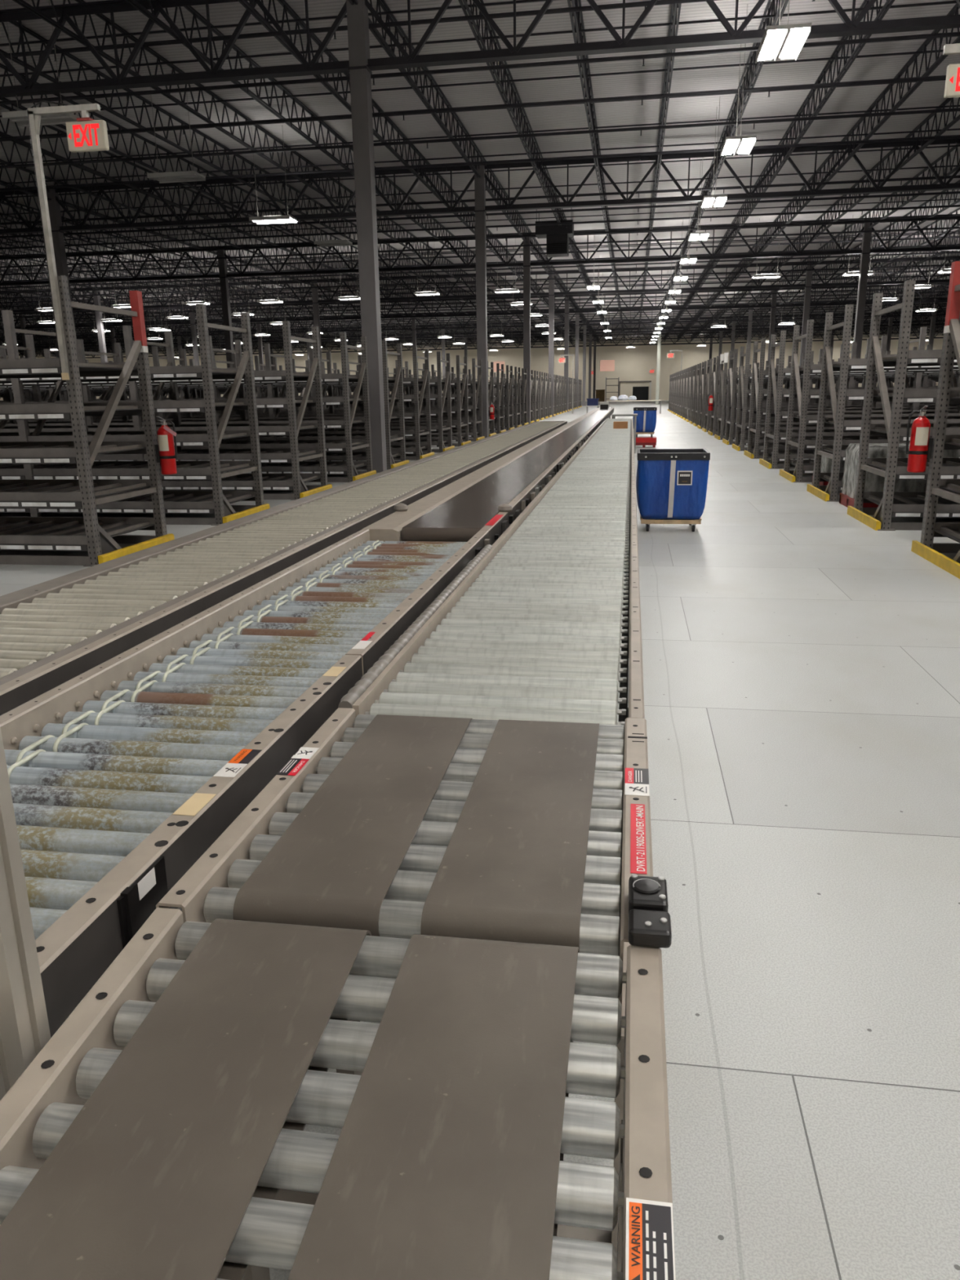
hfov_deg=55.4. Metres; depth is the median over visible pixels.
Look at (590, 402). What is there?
tote
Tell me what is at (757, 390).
rack
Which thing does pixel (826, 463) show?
pallet
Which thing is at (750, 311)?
column
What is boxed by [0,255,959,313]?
roof truss
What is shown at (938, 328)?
pipe
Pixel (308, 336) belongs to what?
column
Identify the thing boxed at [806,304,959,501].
rack
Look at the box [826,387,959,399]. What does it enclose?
shelf
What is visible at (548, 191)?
roof truss
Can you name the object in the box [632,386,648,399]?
door
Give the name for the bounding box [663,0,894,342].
roof truss
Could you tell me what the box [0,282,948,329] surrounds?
roof truss
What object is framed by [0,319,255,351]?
roof truss
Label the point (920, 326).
roof truss
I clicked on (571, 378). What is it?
rack
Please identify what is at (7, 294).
roof truss
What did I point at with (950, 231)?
roof truss
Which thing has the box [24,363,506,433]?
rack
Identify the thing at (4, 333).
roof truss
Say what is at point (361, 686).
rail
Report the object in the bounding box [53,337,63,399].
column
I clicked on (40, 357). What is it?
wall
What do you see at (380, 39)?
roof truss
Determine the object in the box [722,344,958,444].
rack
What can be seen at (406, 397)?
shelf
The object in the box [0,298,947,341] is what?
roof truss
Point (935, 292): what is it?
roof truss
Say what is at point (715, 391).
rack
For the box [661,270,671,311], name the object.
light
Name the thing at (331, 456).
shelf
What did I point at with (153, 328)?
light
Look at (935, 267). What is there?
roof truss
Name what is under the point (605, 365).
wall sign
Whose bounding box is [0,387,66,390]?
shelf
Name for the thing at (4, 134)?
roof truss
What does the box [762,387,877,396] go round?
shelf
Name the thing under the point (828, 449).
shelf
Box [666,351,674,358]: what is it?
exit sign
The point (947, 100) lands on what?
roof truss
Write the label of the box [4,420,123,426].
shelf
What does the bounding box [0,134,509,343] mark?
roof truss
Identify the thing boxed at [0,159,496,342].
roof truss
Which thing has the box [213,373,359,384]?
shelf
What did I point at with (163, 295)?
light
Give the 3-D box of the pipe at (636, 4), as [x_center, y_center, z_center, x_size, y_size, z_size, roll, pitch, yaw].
[-15.002,-11.256,18.390,147.800,0.198,0.076,2,15,9]
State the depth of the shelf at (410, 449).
21.46 m
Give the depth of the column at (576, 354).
80.38 m
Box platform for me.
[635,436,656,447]
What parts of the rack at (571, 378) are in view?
post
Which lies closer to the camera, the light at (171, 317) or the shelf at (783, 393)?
the shelf at (783, 393)
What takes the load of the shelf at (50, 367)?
attached to the rack at (101, 537)
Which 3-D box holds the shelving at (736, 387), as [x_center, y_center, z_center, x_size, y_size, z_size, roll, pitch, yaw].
[21.313,-12.090,44.276,21.955,2.520,1.345,2,15,9]
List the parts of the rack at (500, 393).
post, post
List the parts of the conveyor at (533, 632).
drive chain, rail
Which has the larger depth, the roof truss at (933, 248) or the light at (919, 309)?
the light at (919, 309)
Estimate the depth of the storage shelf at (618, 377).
125.64 m
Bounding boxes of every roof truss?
[0,0,957,76]
[0,0,959,97]
[0,21,546,343]
[0,49,946,141]
[0,62,533,341]
[0,104,522,345]
[0,104,959,184]
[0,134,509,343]
[0,137,959,234]
[0,145,959,215]
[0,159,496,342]
[0,180,475,341]
[0,198,471,344]
[0,198,959,256]
[0,212,459,346]
[0,214,959,285]
[0,225,441,345]
[0,232,958,271]
[0,238,429,343]
[0,245,959,292]
[0,246,422,347]
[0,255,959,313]
[0,259,408,346]
[0,262,389,343]
[0,266,938,299]
[0,266,951,300]
[0,270,360,342]
[0,279,358,345]
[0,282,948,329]
[0,285,354,346]
[0,288,948,319]
[0,293,335,347]
[0,297,306,346]
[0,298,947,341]
[0,300,312,349]
[0,304,302,348]
[0,307,284,350]
[0,311,945,349]
[0,314,279,351]
[0,317,242,346]
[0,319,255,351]
[0,321,243,351]
[0,324,221,352]
[0,328,199,348]
[0,333,151,350]
[0,333,186,353]
[0,334,191,350]
[1,273,950,313]
[1,288,350,349]
[2,328,224,348]
[3,175,956,238]
[4,231,959,270]
[4,315,945,346]
[5,319,945,355]
[5,326,943,358]
[13,0,559,343]
[13,286,947,316]
[17,329,868,351]
[18,311,945,337]
[20,310,920,340]
[22,325,929,353]
[26,292,946,327]
[36,297,939,330]
[121,320,936,342]
[125,0,573,342]
[237,0,582,338]
[348,0,598,339]
[457,0,611,341]
[567,0,625,342]
[637,3,681,340]
[650,0,788,341]
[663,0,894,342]
[677,3,959,339]
[692,97,959,337]
[704,143,959,338]
[717,179,959,339]
[730,207,959,340]
[744,228,959,337]
[758,250,959,339]
[775,260,959,337]
[786,274,950,337]
[813,284,949,333]
[813,293,946,337]
[836,302,946,333]
[841,303,946,335]
[862,308,946,333]
[879,315,944,334]
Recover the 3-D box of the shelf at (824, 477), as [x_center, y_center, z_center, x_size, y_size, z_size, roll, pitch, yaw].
[6.104,-2.224,12.787,2.340,0.135,1.340,2,15,9]
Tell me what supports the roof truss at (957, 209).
attached to the wall at (631, 364)
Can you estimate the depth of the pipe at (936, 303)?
78.67 m
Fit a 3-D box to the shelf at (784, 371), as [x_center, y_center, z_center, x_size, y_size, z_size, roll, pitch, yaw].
[6.933,-5.146,17.499,2.340,0.135,1.340,2,15,9]
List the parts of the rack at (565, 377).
post, post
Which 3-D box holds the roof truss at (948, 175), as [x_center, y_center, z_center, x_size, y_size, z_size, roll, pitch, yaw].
[-11.923,-16.856,36.800,148.000,0.595,0.035,2,15,9]
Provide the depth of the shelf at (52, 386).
17.30 m
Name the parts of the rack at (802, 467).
post, post, upright frame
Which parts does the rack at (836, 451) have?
post, post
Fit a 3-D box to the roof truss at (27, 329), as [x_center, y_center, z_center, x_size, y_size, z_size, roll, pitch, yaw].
[-52.512,-25.107,69.596,0.114,0.720,147.000,2,15,9]
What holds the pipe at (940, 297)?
hanging from the roof beam
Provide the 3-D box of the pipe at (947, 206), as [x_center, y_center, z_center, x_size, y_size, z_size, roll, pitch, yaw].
[-11.705,-16.678,38.199,147.800,0.198,0.076,2,15,9]
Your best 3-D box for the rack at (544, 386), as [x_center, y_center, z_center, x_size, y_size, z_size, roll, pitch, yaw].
[-16.640,-14.553,55.568,41.540,2.520,1.390,2,15,9]
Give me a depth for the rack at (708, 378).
32.85 m
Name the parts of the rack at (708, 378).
post, post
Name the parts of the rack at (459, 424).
post, post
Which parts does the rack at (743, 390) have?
post, post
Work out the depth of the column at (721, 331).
103.15 m
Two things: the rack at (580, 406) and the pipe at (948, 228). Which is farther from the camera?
the rack at (580, 406)
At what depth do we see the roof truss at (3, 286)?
67.80 m
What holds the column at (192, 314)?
on the floor
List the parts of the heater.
casing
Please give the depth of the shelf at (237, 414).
21.72 m
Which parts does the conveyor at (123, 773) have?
splice plate, rail, rail, rail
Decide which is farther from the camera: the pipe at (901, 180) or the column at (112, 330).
the column at (112, 330)
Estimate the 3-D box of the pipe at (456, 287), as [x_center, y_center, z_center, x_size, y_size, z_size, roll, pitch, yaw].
[-8.409,-22.100,58.007,147.800,0.198,0.076,2,15,9]
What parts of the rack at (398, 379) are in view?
upright frame, upright frame, upright frame, post, post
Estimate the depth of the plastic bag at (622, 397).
59.08 m
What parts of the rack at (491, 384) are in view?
post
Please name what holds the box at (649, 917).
attached to the conveyor at (395, 826)
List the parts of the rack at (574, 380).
post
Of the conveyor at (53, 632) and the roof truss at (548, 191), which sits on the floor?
the conveyor at (53, 632)
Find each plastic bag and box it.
[609,395,617,400]
[617,395,628,400]
[628,395,636,399]
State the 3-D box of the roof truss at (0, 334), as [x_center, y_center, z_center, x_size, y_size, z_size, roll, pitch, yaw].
[-59.738,-25.304,70.744,0.114,0.720,147.000,2,15,9]
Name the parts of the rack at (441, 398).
post, post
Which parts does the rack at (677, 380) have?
post, post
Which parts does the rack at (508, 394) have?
post, post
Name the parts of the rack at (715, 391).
post, post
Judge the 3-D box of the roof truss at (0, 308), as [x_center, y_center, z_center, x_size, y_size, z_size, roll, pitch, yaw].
[-39.865,-24.761,67.586,0.114,0.720,147.000,2,15,9]
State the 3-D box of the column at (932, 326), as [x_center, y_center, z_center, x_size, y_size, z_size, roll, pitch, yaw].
[37.456,-23.971,76.040,0.500,8.340,0.500,2,15,9]
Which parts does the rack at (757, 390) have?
post, post, upright frame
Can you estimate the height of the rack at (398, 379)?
2.520 m
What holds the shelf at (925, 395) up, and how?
attached to the rack at (891, 504)
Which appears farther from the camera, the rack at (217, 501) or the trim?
the trim
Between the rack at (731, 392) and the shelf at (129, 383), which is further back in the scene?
the rack at (731, 392)
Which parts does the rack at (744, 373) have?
post, post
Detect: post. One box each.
[0,726,50,1100]
[26,100,100,380]
[560,354,573,413]
[669,350,682,370]
[942,43,959,55]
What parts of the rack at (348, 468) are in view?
upright frame, upright frame, upright frame, post, post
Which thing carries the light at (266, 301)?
hanging from the ceiling
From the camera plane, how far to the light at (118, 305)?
49.47 m
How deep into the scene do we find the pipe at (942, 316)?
93.39 m
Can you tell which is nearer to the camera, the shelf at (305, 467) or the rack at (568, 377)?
the shelf at (305, 467)
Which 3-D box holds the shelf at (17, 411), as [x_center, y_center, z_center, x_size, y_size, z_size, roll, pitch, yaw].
[-4.698,-2.236,8.932,2.340,0.135,1.340,2,15,9]
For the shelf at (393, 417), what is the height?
0.135 m
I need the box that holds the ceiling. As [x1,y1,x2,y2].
[0,0,959,351]
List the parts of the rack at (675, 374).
post, post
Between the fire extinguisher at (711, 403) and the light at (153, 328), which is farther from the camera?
the light at (153, 328)
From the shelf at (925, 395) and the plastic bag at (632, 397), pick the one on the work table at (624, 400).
the plastic bag at (632, 397)
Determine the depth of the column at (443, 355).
95.19 m
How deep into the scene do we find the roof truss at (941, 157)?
37.34 m
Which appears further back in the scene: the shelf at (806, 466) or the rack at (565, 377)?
the rack at (565, 377)
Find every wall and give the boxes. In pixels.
[0,354,42,399]
[42,330,943,401]
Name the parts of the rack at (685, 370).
post, post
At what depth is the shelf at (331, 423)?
16.15 m
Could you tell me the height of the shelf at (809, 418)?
0.135 m
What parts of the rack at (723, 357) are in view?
post, post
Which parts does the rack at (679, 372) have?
post, post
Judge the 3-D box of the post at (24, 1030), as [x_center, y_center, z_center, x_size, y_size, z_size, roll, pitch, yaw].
[-0.489,0.554,1.005,0.045,1.420,0.045,2,15,9]
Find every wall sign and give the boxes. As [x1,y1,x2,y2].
[492,361,504,371]
[600,360,614,371]
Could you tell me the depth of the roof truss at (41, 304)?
70.64 m
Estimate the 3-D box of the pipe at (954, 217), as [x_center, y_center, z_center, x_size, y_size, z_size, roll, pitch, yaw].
[-11.293,-17.355,40.675,147.800,0.198,0.076,2,15,9]
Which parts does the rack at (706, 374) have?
post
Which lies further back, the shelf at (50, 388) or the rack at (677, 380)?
the rack at (677, 380)
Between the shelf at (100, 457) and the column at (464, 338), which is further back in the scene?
the column at (464, 338)
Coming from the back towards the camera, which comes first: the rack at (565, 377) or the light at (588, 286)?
the rack at (565, 377)
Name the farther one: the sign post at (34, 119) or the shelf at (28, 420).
the shelf at (28, 420)
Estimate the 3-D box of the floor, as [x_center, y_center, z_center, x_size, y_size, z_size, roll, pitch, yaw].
[-7.524,-15.794,64.658,148.000,0.120,147.000,2,15,9]
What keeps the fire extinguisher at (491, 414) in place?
attached to the rack at (491, 384)
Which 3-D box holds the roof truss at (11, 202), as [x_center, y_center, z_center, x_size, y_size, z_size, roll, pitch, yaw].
[-12.765,-24.021,63.278,0.114,0.720,147.000,2,15,9]
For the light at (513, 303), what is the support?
hanging from the ceiling
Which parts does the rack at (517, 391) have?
post, post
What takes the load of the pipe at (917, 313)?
hanging from the roof beam
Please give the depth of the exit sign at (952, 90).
7.55 m
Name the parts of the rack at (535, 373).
post, post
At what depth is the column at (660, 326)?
94.08 m
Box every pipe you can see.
[0,31,959,110]
[0,75,946,140]
[0,107,959,170]
[0,134,959,194]
[0,175,959,226]
[0,191,959,240]
[0,204,959,249]
[0,216,959,259]
[0,226,959,270]
[0,235,959,278]
[0,251,959,289]
[0,257,959,296]
[0,264,951,299]
[0,274,950,309]
[0,283,949,315]
[0,287,948,318]
[0,290,948,321]
[0,293,947,324]
[0,297,947,326]
[0,302,946,331]
[0,305,946,333]
[0,307,946,336]
[0,310,946,337]
[0,315,945,342]
[0,318,945,343]
[0,320,943,345]
[1,270,936,303]
[1,312,943,338]
[2,244,959,282]
[3,0,815,61]
[5,325,944,350]
[16,279,945,312]
[17,321,945,346]
[18,327,943,351]
[18,333,943,355]
[19,328,943,352]
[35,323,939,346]
[35,329,943,352]
[35,334,943,357]
[50,333,943,355]
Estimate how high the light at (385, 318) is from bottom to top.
2.450 m
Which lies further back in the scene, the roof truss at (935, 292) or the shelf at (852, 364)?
the roof truss at (935, 292)
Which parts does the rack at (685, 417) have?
post, post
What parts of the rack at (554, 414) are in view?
post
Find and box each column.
[18,314,27,358]
[45,187,73,318]
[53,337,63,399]
[92,290,107,362]
[109,323,115,356]
[118,342,124,362]
[177,332,182,365]
[189,308,199,365]
[216,247,234,368]
[256,319,265,395]
[270,344,273,369]
[306,328,311,370]
[311,279,322,373]
[346,0,386,473]
[411,314,416,346]
[441,324,445,379]
[463,333,467,361]
[473,164,488,437]
[522,233,531,423]
[548,271,554,416]
[564,297,568,411]
[574,310,579,408]
[582,325,586,405]
[588,331,591,398]
[592,336,596,398]
[655,324,661,404]
[709,332,712,364]
[718,328,722,371]
[730,316,735,374]
[746,304,752,363]
[767,289,777,368]
[799,261,814,366]
[830,333,834,346]
[853,218,874,387]
[885,312,893,354]
[928,298,937,349]
[951,313,959,386]
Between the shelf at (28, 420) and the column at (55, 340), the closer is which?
the shelf at (28, 420)
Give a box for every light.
[1,0,79,126]
[34,284,53,311]
[36,292,54,324]
[90,311,110,332]
[99,286,122,321]
[111,276,130,307]
[146,87,205,183]
[146,293,166,330]
[146,317,162,339]
[152,295,170,331]
[165,285,188,319]
[183,257,209,305]
[231,279,253,315]
[248,128,297,224]
[253,311,270,335]
[257,257,283,303]
[269,286,285,324]
[314,177,352,246]
[336,255,359,300]
[384,318,398,339]
[413,254,439,295]
[436,311,451,337]
[452,340,465,344]
[489,318,503,336]
[493,238,519,293]
[501,340,514,342]
[510,259,532,305]
[530,313,542,315]
[534,324,548,326]
[586,244,599,289]
[592,255,604,303]
[596,274,607,313]
[600,296,608,324]
[603,300,611,332]
[654,297,662,328]
[656,295,665,324]
[658,280,668,319]
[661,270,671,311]
[664,261,675,303]
[668,256,681,293]
[673,223,688,280]
[679,201,697,264]
[688,160,709,241]
[700,100,727,208]
[711,298,727,327]
[720,4,756,156]
[751,217,782,278]
[755,0,811,63]
[778,291,795,324]
[843,213,875,275]
[879,256,899,301]
[910,240,933,288]
[915,276,937,311]
[937,222,951,273]
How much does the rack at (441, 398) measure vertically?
2.520 m
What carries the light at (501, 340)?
hanging from the ceiling
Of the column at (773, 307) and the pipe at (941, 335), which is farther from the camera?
the pipe at (941, 335)
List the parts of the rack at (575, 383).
post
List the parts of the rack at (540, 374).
post, post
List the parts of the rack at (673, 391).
post, post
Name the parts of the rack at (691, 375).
post, post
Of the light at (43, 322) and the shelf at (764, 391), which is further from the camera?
the light at (43, 322)
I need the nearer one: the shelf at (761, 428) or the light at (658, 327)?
the shelf at (761, 428)
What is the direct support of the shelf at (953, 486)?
attached to the rack at (948, 489)
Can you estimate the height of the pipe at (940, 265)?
0.198 m
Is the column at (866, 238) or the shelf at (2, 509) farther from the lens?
the column at (866, 238)
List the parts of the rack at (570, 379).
post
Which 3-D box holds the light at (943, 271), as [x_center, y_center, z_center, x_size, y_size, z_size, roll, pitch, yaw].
[20.768,-17.297,39.683,1.200,2.450,0.600,2,15,9]
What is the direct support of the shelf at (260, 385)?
attached to the rack at (413, 452)
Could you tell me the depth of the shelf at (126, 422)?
16.61 m
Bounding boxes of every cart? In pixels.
[632,407,657,437]
[635,448,710,531]
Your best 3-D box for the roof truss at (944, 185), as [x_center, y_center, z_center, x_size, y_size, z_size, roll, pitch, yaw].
[-12.951,-14.545,30.726,148.000,1.350,0.220,2,15,9]
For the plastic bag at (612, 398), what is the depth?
59.23 m
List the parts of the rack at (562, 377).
post, post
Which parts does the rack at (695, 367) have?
post, post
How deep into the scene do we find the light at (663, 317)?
62.87 m
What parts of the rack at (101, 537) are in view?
post, post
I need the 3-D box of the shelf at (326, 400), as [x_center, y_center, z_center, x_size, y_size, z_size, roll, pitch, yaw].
[-3.419,-4.340,16.618,2.340,0.135,1.340,2,15,9]
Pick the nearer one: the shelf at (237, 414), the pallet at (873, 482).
the pallet at (873, 482)
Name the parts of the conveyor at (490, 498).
rail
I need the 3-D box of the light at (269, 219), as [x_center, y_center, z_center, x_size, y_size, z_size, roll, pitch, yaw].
[-5.893,-13.072,25.648,1.200,2.450,0.600,2,15,9]
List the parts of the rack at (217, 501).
upright frame, post, post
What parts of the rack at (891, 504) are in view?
post, post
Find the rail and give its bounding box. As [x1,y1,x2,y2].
[337,544,492,708]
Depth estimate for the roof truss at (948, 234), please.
55.56 m
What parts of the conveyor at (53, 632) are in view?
rail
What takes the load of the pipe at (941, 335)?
hanging from the roof beam
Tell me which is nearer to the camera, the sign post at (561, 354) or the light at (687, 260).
the light at (687, 260)
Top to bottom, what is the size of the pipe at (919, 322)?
0.198 m
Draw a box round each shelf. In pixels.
[0,357,137,378]
[0,378,66,383]
[0,381,169,386]
[0,384,31,386]
[0,385,115,388]
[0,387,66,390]
[0,400,141,403]
[0,401,68,404]
[0,401,142,420]
[0,419,53,422]
[0,424,172,432]
[0,431,72,441]
[0,440,146,463]
[0,463,76,479]
[0,479,150,507]
[0,506,30,512]
[0,516,155,551]
[3,426,35,428]
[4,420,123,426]
[17,365,245,382]
[27,388,129,390]
[27,430,250,446]
[31,460,252,479]
[33,399,248,413]
[36,490,255,513]
[53,386,183,388]
[57,417,186,421]
[86,382,231,386]
[91,419,240,425]
[92,415,142,417]
[94,453,137,461]
[120,398,223,400]
[128,413,236,417]
[134,370,314,383]
[137,386,228,388]
[140,422,317,435]
[142,448,319,462]
[153,397,315,408]
[161,473,320,490]
[163,383,284,386]
[164,415,288,420]
[183,440,242,448]
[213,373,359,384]
[216,385,328,386]
[217,417,364,428]
[218,413,329,416]
[219,439,365,451]
[223,396,364,404]
[227,461,366,474]
[258,435,289,439]
[271,376,395,385]
[274,414,399,421]
[275,433,399,439]
[298,429,330,434]
[299,395,399,402]
[302,452,400,461]
[321,377,423,385]
[323,411,426,418]
[324,427,426,436]
[325,444,427,453]
[337,395,426,401]
[605,377,618,401]
[751,442,814,452]
[752,424,834,433]
[753,405,875,414]
[757,370,877,377]
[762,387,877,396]
[768,449,814,461]
[769,429,860,439]
[770,408,912,418]
[772,387,893,397]
[774,368,916,376]
[789,459,813,473]
[791,435,910,448]
[793,411,959,423]
[795,387,933,398]
[798,364,959,374]
[819,472,843,490]
[822,444,959,461]
[823,416,959,431]
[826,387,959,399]
[831,358,958,371]
[863,491,959,517]
[866,457,959,479]
[869,422,959,441]
[872,388,959,403]
[872,404,957,408]
[875,373,959,376]
[881,349,957,366]
[902,407,958,411]
[906,371,959,374]
[933,522,959,542]
[939,478,959,493]
[943,434,959,449]
[949,389,959,404]
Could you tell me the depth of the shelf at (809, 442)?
14.80 m
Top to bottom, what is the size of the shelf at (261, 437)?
0.135 m
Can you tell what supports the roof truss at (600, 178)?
attached to the wall at (631, 364)
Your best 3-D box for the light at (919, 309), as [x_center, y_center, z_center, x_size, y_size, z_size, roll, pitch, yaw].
[29.727,-23.084,60.509,1.200,2.450,0.600,2,15,9]
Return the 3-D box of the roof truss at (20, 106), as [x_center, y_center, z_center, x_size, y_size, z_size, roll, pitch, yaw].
[-3.732,-23.774,61.842,0.114,0.720,147.000,2,15,9]
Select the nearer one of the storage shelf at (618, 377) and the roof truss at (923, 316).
the roof truss at (923, 316)
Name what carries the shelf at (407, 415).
attached to the rack at (413, 452)
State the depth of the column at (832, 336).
113.43 m
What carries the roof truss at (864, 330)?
attached to the wall at (40, 357)
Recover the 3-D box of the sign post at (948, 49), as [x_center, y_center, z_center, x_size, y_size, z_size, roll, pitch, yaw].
[4.083,-3.665,7.815,0.482,2.540,0.044,2,15,9]
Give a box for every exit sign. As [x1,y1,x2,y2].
[65,110,109,152]
[558,355,565,363]
[648,368,654,373]
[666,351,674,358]
[943,63,959,97]
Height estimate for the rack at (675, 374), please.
2.520 m
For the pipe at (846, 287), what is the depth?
63.61 m
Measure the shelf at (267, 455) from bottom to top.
0.135 m
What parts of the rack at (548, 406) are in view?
post, post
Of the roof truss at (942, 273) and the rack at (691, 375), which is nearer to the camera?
the rack at (691, 375)
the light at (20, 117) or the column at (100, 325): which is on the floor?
the column at (100, 325)
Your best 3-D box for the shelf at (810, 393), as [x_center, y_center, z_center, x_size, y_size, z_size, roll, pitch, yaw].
[6.513,-4.068,15.039,2.340,0.135,1.340,2,15,9]
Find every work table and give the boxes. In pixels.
[586,405,599,413]
[608,400,662,413]
[611,413,637,453]
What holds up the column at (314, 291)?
on the floor
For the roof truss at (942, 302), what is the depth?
91.25 m
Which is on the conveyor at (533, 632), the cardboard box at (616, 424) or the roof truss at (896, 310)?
the cardboard box at (616, 424)
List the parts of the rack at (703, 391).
post, post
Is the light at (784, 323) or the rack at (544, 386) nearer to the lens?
the rack at (544, 386)
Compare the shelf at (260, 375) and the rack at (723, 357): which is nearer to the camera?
the shelf at (260, 375)
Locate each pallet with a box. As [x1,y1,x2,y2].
[812,444,848,485]
[839,443,959,507]
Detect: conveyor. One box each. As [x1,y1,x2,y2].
[0,421,567,715]
[0,528,488,1038]
[0,907,675,1279]
[155,707,653,1279]
[352,417,644,725]
[361,407,613,564]
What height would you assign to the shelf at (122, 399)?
0.135 m
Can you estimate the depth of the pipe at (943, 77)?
20.89 m
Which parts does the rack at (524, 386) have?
post, post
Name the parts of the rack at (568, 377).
post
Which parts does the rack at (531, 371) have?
post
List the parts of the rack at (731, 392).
post, post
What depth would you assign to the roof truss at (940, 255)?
59.39 m
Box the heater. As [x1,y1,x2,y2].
[535,208,573,257]
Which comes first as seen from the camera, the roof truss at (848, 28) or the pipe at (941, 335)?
the roof truss at (848, 28)
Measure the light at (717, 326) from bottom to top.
2.450 m
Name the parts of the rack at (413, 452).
upright frame, upright frame, upright frame, upright frame, post, post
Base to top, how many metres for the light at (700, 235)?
2.450 m
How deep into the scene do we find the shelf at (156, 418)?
19.57 m
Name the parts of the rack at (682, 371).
post, post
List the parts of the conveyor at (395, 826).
rail, rail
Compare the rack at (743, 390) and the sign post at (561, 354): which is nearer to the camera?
the rack at (743, 390)
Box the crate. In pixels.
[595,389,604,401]
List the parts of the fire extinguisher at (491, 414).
tank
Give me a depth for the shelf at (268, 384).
18.94 m
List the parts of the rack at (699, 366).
post, post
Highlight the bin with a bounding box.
[600,402,608,408]
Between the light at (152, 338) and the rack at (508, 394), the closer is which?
the rack at (508, 394)
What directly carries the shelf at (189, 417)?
attached to the rack at (398, 379)
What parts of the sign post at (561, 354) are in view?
arm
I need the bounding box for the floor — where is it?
[0,400,959,1279]
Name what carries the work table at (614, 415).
on the floor
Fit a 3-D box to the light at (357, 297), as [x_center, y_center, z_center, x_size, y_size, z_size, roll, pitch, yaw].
[-6.786,-18.878,47.115,1.200,2.450,0.600,2,15,9]
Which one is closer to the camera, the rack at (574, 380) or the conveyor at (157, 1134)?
the conveyor at (157, 1134)
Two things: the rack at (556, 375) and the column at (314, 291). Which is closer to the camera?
the column at (314, 291)
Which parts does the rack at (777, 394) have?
post, post, upright frame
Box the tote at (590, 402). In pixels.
[586,398,599,405]
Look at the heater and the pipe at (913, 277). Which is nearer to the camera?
the heater
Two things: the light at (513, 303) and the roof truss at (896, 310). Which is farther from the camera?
the roof truss at (896, 310)
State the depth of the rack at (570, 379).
72.86 m
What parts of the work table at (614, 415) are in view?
leg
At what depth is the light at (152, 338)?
77.36 m
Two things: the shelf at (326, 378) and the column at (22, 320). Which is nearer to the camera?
the shelf at (326, 378)
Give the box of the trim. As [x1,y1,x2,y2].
[618,380,651,400]
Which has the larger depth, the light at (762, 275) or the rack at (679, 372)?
the rack at (679, 372)
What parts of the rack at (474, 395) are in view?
post, post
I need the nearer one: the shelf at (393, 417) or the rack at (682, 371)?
the shelf at (393, 417)
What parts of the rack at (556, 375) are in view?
post, post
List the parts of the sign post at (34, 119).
arm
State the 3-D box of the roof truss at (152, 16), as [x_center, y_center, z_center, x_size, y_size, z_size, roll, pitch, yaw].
[1.688,-23.626,60.981,0.114,0.720,147.000,2,15,9]
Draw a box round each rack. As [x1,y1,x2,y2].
[0,275,174,566]
[0,303,269,525]
[0,320,332,499]
[0,332,376,482]
[0,340,408,470]
[0,346,434,460]
[0,351,454,452]
[0,355,471,446]
[0,358,484,441]
[0,360,496,437]
[0,364,514,431]
[0,368,528,426]
[0,372,548,418]
[0,373,552,417]
[0,376,567,412]
[0,377,571,410]
[0,377,573,409]
[2,377,569,411]
[12,366,521,427]
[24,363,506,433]
[40,371,544,420]
[40,374,559,414]
[48,374,555,416]
[62,369,534,423]
[62,370,539,422]
[62,376,564,413]
[95,378,575,408]
[95,379,580,407]
[96,379,582,407]
[98,375,561,413]
[285,378,577,408]
[667,373,909,410]
[668,373,936,411]
[670,373,937,412]
[671,372,914,413]
[673,371,935,414]
[675,368,915,415]
[678,368,894,417]
[680,368,938,418]
[683,366,915,420]
[685,364,914,422]
[688,362,938,423]
[693,361,915,426]
[697,358,938,428]
[702,355,932,431]
[707,354,938,435]
[714,351,938,439]
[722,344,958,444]
[732,342,959,451]
[743,335,959,458]
[759,326,959,468]
[779,320,959,482]
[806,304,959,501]
[847,280,959,530]
[911,261,959,578]
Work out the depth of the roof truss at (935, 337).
118.78 m
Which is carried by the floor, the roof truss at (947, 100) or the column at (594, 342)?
the column at (594, 342)
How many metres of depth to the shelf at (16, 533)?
9.20 m
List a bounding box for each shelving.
[0,355,62,401]
[704,366,915,406]
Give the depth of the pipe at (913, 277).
58.36 m
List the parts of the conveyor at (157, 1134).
rail, rail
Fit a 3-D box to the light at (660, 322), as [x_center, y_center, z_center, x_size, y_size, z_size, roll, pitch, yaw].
[13.647,-25.047,68.682,0.600,2.450,1.200,2,15,9]
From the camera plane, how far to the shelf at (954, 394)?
8.11 m
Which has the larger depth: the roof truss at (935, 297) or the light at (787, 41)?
the roof truss at (935, 297)
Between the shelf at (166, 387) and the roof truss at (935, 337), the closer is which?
the shelf at (166, 387)
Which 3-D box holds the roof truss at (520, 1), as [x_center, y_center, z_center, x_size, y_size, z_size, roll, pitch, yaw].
[-14.757,-12.195,19.772,148.000,0.595,0.035,2,15,9]
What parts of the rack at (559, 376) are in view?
post, post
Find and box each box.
[613,421,627,428]
[627,873,671,948]
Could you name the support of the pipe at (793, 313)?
hanging from the roof beam
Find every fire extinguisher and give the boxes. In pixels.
[155,416,177,475]
[488,401,495,419]
[707,391,714,410]
[906,404,933,472]
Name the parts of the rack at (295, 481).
upright frame, upright frame, post, post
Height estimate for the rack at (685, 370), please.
2.520 m
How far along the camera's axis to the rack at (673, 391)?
60.87 m
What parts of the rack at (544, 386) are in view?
post, post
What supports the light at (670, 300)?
hanging from the ceiling
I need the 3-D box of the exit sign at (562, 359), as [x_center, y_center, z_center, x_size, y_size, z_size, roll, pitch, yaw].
[5.533,-18.932,61.626,0.495,0.435,0.126,2,15,9]

